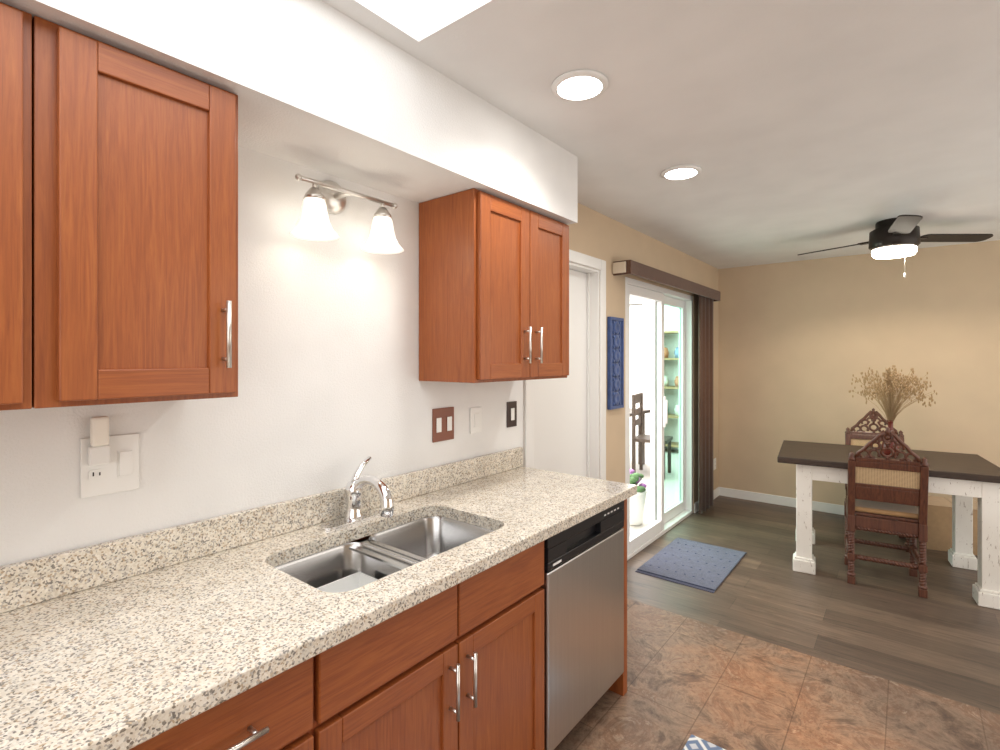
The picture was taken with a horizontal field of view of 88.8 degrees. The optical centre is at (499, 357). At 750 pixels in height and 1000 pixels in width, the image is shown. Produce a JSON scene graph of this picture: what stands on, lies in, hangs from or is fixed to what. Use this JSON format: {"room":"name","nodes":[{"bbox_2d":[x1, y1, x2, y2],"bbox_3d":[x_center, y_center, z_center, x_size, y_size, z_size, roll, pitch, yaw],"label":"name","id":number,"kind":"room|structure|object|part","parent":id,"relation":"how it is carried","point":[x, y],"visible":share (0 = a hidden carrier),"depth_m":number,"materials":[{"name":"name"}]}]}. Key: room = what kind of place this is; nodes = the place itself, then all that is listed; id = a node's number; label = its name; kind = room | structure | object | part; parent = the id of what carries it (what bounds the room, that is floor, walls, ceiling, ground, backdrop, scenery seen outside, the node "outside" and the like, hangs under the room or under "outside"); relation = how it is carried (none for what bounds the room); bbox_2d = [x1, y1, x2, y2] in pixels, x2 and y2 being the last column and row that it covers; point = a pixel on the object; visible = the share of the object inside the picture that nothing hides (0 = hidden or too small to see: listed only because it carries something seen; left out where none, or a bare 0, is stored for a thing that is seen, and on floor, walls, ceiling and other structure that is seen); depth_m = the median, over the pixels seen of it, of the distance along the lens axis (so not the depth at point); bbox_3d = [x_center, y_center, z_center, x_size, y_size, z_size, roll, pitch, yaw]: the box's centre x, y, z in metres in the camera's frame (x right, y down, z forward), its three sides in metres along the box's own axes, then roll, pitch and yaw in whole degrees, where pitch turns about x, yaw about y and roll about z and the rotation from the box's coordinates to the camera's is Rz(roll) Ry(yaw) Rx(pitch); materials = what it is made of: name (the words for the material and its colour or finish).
{"room":"kitchen","nodes":[
{"label":"kitchen","id":0,"kind":"room"},
{"bbox_2d":[0,146,718,565],"bbox_3d":[-0.173,0.260,2.431,0.120,2.440,8.230,0,0,38],"label":"wall","id":1,"kind":"structure","parent":0,"point":[334,392],"depth_m":1.70,"materials":[{"name":"white paint"}]},
{"bbox_2d":[0,2,31,410],"bbox_3d":[-1.254,-0.274,0.680,0.362,0.738,0.903,0,0,38],"label":"upper cabinet","id":2,"kind":"object","parent":1,"relation":"attached to","point":[15,208],"depth_m":0.92,"materials":[{"name":"brown wood"}]},
{"bbox_2d":[80,416,138,498],"bbox_3d":[-0.980,0.245,1.292,0.033,0.200,0.122,0,0,38],"label":"outlet","id":3,"kind":"object","parent":1,"relation":"attached to","point":[109,464],"visible":1,"depth_m":1.28,"materials":[{"name":"white plastic"}]},
{"bbox_2d":[32,16,237,408],"bbox_3d":[-0.854,-0.274,1.182,0.362,0.738,0.374,0,0,38],"label":"upper cabinet","id":4,"kind":"object","parent":1,"relation":"attached to","point":[134,228],"depth_m":1.06,"materials":[{"name":"brown wood"}]},
{"bbox_2d":[0,447,522,614],"bbox_3d":[-1.182,0.515,1.043,0.022,0.099,4.160,0,0,38],"label":"backsplash","id":5,"kind":"structure","parent":1,"relation":"attached to","point":[24,583],"depth_m":1.42,"materials":[{"name":"beige stone"}]},
{"bbox_2d":[289,174,403,253],"bbox_3d":[-0.521,-0.505,1.743,0.190,0.235,0.422,0,0,38],"label":"sconce","id":6,"kind":"object","parent":1,"relation":"attached to","point":[333,194],"depth_m":1.75,"materials":[{"name":"white glass"}]},
{"bbox_3d":[-0.590,-0.448,1.626,0.152,0.119,0.152,0,0,38],"label":"vanity light sconce shade","id":7,"kind":"part","parent":6,"relation":"part of","materials":[{"name":"white glass"}]},
{"bbox_3d":[-0.422,-0.448,1.837,0.152,0.119,0.152,0,0,38],"label":"vanity light sconce shade","id":8,"kind":"part","parent":6,"relation":"part of","materials":[{"name":"white glass"}]},
{"bbox_2d":[432,407,453,442],"bbox_3d":[-0.246,0.290,2.233,0.010,0.144,0.130,0,0,38],"label":"switch","id":9,"kind":"object","parent":1,"relation":"attached to","point":[442,424],"visible":1,"depth_m":2.23,"materials":[{"name":"brown"}]},
{"bbox_2d":[470,407,481,433],"bbox_3d":[-0.112,0.292,2.402,0.010,0.120,0.080,0,0,38],"label":"switch","id":10,"kind":"object","parent":1,"relation":"attached to","point":[475,419],"visible":1,"depth_m":2.40,"materials":[{"name":"white plastic"}]},
{"bbox_2d":[419,188,568,382],"bbox_3d":[0.015,-0.274,2.275,0.362,0.738,0.680,0,0,38],"label":"upper cabinet","id":11,"kind":"object","parent":1,"relation":"attached to","point":[493,288],"visible":1,"depth_m":2.06,"materials":[{"name":"brown wood"}]},
{"bbox_2d":[507,401,516,427],"bbox_3d":[0.062,0.288,2.621,0.010,0.130,0.080,0,0,38],"label":"switch","id":12,"kind":"object","parent":1,"relation":"attached to","point":[511,413],"visible":1,"depth_m":2.62,"materials":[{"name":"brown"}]},
{"bbox_2d":[533,269,586,476],"bbox_3d":[0.348,0.455,3.122,0.065,2.034,0.744,0,0,38],"label":"door","id":13,"kind":"structure","parent":1,"relation":"in","point":[559,425],"depth_m":3.23,"materials":[{"name":"white paint"}]},
{"bbox_2d":[524,249,605,479],"bbox_3d":[0.372,0.415,3.103,0.136,2.130,0.920,0,0,38],"label":"door frame","id":14,"kind":"structure","parent":1,"relation":"attached to","point":[596,372],"depth_m":3.38,"materials":[{"name":"white paint"}]},
{"bbox_2d":[607,317,623,409],"bbox_3d":[0.801,0.035,3.535,0.025,0.630,0.210,0,0,38],"label":"panel","id":15,"kind":"object","parent":1,"relation":"attached to","point":[615,362],"visible":1,"depth_m":3.50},
{"bbox_2d":[625,277,692,559],"bbox_3d":[1.343,0.445,4.311,0.143,2.070,1.520,0,0,38],"label":"sliding glass door","id":16,"kind":"structure","parent":1,"relation":"attached to","point":[662,521],"depth_m":4.31,"materials":[{"name":"glass"}]},
{"bbox_2d":[630,296,678,535],"bbox_3d":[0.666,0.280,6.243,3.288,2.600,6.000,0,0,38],"label":"door glass","id":17,"kind":"object","parent":16,"relation":"in","point":[634,349],"depth_m":8.31,"materials":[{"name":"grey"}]},
{"bbox_2d":[630,469,647,525],"bbox_3d":[1.186,1.240,4.590,0.270,0.479,0.270,0,0,38],"label":"planter","id":18,"kind":"object","parent":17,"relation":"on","point":[636,499],"depth_m":4.49,"materials":[{"name":"white ceramic"}]},
{"bbox_2d":[630,393,672,478],"bbox_3d":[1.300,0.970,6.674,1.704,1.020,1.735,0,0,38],"label":"chair","id":19,"kind":"object","parent":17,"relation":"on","point":[641,461],"depth_m":6.58,"materials":[{"name":"brown wood"}]},
{"bbox_2d":[664,331,678,447],"bbox_3d":[2.927,0.530,7.919,1.000,1.900,0.340,0,0,38],"label":"shelf unit","id":20,"kind":"object","parent":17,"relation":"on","point":[673,387],"depth_m":7.99,"materials":[{"name":"wood"}]},
{"bbox_2d":[612,260,719,301],"bbox_3d":[1.491,-0.618,4.318,0.128,0.095,2.145,0,0,38],"label":"valance box","id":21,"kind":"object","parent":1,"relation":"attached to","point":[631,267],"visible":0.98,"depth_m":3.88,"materials":[{"name":"brown wood"}]},
{"bbox_2d":[699,295,712,513],"bbox_3d":[1.993,0.407,4.938,0.046,2.095,0.450,0,0,38],"label":"panel","id":22,"kind":"object","parent":21,"relation":"hanging from","point":[705,403],"visible":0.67,"depth_m":4.85,"materials":[{"name":"brown fabric"}]},
{"bbox_2d":[694,487,719,512],"bbox_3d":[2.099,1.435,5.180,0.013,0.090,0.778,0,0,39],"label":"baseboard","id":23,"kind":"structure","parent":1,"relation":"attached to","point":[716,492],"depth_m":5.33,"materials":[{"name":"white paint"}]},
{"bbox_2d":[713,458,715,469],"bbox_3d":[2.272,1.120,5.399,0.010,0.120,0.080,0,0,38],"label":"outlet","id":24,"kind":"object","parent":1,"relation":"attached to","point":[714,463],"visible":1,"depth_m":5.38,"materials":[{"name":"white plastic"}]},
{"bbox_2d":[322,0,999,268],"bbox_3d":[1.282,-1.070,1.273,3.840,0.220,8.230,0,0,38],"label":"ceiling","id":25,"kind":"structure","parent":0,"point":[792,129],"depth_m":1.94,"materials":[{"name":"white paint"}]},
{"bbox_2d":[0,0,577,224],"bbox_3d":[-1.121,-0.802,0.854,0.360,0.315,4.340,0,0,38],"label":"soffit beam","id":26,"kind":"structure","parent":25,"relation":"attached to","point":[320,86],"depth_m":1.47,"materials":[{"name":"white paint"}]},
{"bbox_2d":[551,69,608,101],"bbox_3d":[0.280,-0.953,1.796,0.200,0.014,0.200,0,0,38],"label":"recessed light","id":27,"kind":"object","parent":25,"relation":"in","point":[580,85],"visible":0.98,"depth_m":1.77,"materials":[{"name":"white paint"}]},
{"bbox_2d":[661,165,701,179],"bbox_3d":[0.932,-0.953,2.632,0.200,0.014,0.200,0,0,38],"label":"recessed light","id":28,"kind":"object","parent":25,"relation":"in","point":[680,172],"visible":1,"depth_m":2.61,"materials":[{"name":"white paint"}]},
{"bbox_2d":[798,215,992,277],"bbox_3d":[2.659,-0.756,3.520,1.160,0.406,1.091,0,0,38],"label":"ceiling fan","id":29,"kind":"object","parent":25,"relation":"hanging from","point":[899,236],"visible":1,"depth_m":3.51,"materials":[{"name":"brown metal"}]},
{"bbox_2d":[554,598,999,749],"bbox_3d":[0.361,1.530,0.115,3.840,0.100,5.270,0,0,38],"label":"floor","id":30,"kind":"structure","parent":0,"point":[723,688],"depth_m":2.18,"materials":[{"name":"tile"}]},
{"bbox_2d":[148,643,351,749],"bbox_3d":[-0.747,1.043,1.112,0.616,0.875,0.516,0,0,38],"label":"base cabinet","id":31,"kind":"object","parent":30,"relation":"on","point":[309,707],"depth_m":1.03,"materials":[{"name":"brown wood"}]},
{"bbox_2d":[0,467,636,749],"bbox_3d":[-0.937,0.585,0.848,0.648,0.040,4.160,0,0,38],"label":"countertop","id":32,"kind":"structure","parent":31,"relation":"on","point":[125,664],"depth_m":1.11,"materials":[{"name":"beige stone"}]},
{"bbox_2d":[316,456,399,530],"bbox_3d":[-0.443,0.458,1.726,0.235,0.212,0.250,0,0,38],"label":"faucet","id":33,"kind":"object","parent":32,"relation":"on","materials":[{"name":"silver metal"}]},
{"bbox_2d":[352,583,543,749],"bbox_3d":[-0.355,1.150,1.605,0.616,0.660,0.858,0,0,38],"label":"base cabinet","id":34,"kind":"object","parent":30,"relation":"on","point":[480,686],"depth_m":1.44,"materials":[{"name":"brown wood"}]},
{"bbox_2d":[541,501,623,749],"bbox_3d":[0.128,1.044,2.168,0.578,0.865,0.604,0,0,38],"label":"dishwasher","id":35,"kind":"object","parent":30,"relation":"on","point":[583,586],"visible":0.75,"depth_m":1.94,"materials":[{"name":"silver metal"}]},
{"bbox_2d":[683,734,724,749],"bbox_3d":[0.526,1.474,1.262,0.570,0.010,1.430,0,0,38],"label":"kitchen mat","id":36,"kind":"object","parent":30,"relation":"on","point":[695,742],"visible":1,"depth_m":1.94,"materials":[{"name":"blue fabric"}]},
{"bbox_2d":[627,495,999,714],"bbox_3d":[2.923,1.530,3.336,3.840,0.100,2.960,0,0,38],"label":"floor","id":37,"kind":"structure","parent":0,"point":[884,621],"depth_m":3.09,"materials":[{"name":"brown wood"}]},
{"bbox_2d":[635,537,746,592],"bbox_3d":[1.404,1.472,3.707,0.520,0.014,0.850,0,0,38],"label":"doormat","id":38,"kind":"object","parent":37,"relation":"on","point":[702,566],"visible":1,"depth_m":3.63,"materials":[{"name":"fabric"}]},
{"bbox_2d":[845,408,909,551],"bbox_3d":[3.085,0.958,4.189,0.414,1.040,0.482,0,0,31],"label":"chair","id":39,"kind":"object","parent":37,"relation":"on","point":[860,437],"visible":0.17,"depth_m":4.38,"materials":[{"name":"brown wood"}]},
{"bbox_2d":[844,427,928,597],"bbox_3d":[2.540,0.958,3.386,0.414,1.040,0.482,0,0,31],"label":"chair","id":40,"kind":"object","parent":37,"relation":"on","point":[886,490],"visible":1,"depth_m":3.24,"materials":[{"name":"brown wood"}]},
{"bbox_2d":[777,440,999,609],"bbox_3d":[2.682,1.085,3.618,1.220,0.790,0.850,0,0,31],"label":"dining table","id":41,"kind":"object","parent":37,"relation":"on","point":[963,479],"visible":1,"depth_m":3.47,"materials":[{"name":"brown wood"}]},
{"bbox_2d":[849,365,936,455],"bbox_3d":[2.759,0.368,3.606,0.496,0.642,0.454,0,0,38],"label":"dried grass","id":42,"kind":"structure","parent":41,"relation":"on","point":[890,389],"depth_m":3.58,"materials":[{"name":"beige plant"}]},
{"bbox_2d":[916,496,977,555],"bbox_3d":[3.549,1.308,4.026,0.380,0.343,0.340,0,0,26],"label":"cardboard box","id":43,"kind":"object","parent":37,"relation":"on","point":[939,521],"visible":0.29,"depth_m":3.92,"materials":[{"name":"brown cardboard"}]},
{"bbox_2d":[719,240,999,504],"bbox_3d":[3.854,0.260,4.410,3.720,2.440,0.120,0,0,38],"label":"wall","id":44,"kind":"structure","parent":0,"point":[802,342],"depth_m":4.80,"materials":[{"name":"beige paint"}]},
{"bbox_2d":[720,487,892,519],"bbox_3d":[3.753,1.435,4.403,3.570,0.090,0.016,0,0,39],"label":"baseboard","id":45,"kind":"structure","parent":44,"relation":"attached to","point":[784,501],"depth_m":5.17,"materials":[{"name":"white paint"}]}
]}

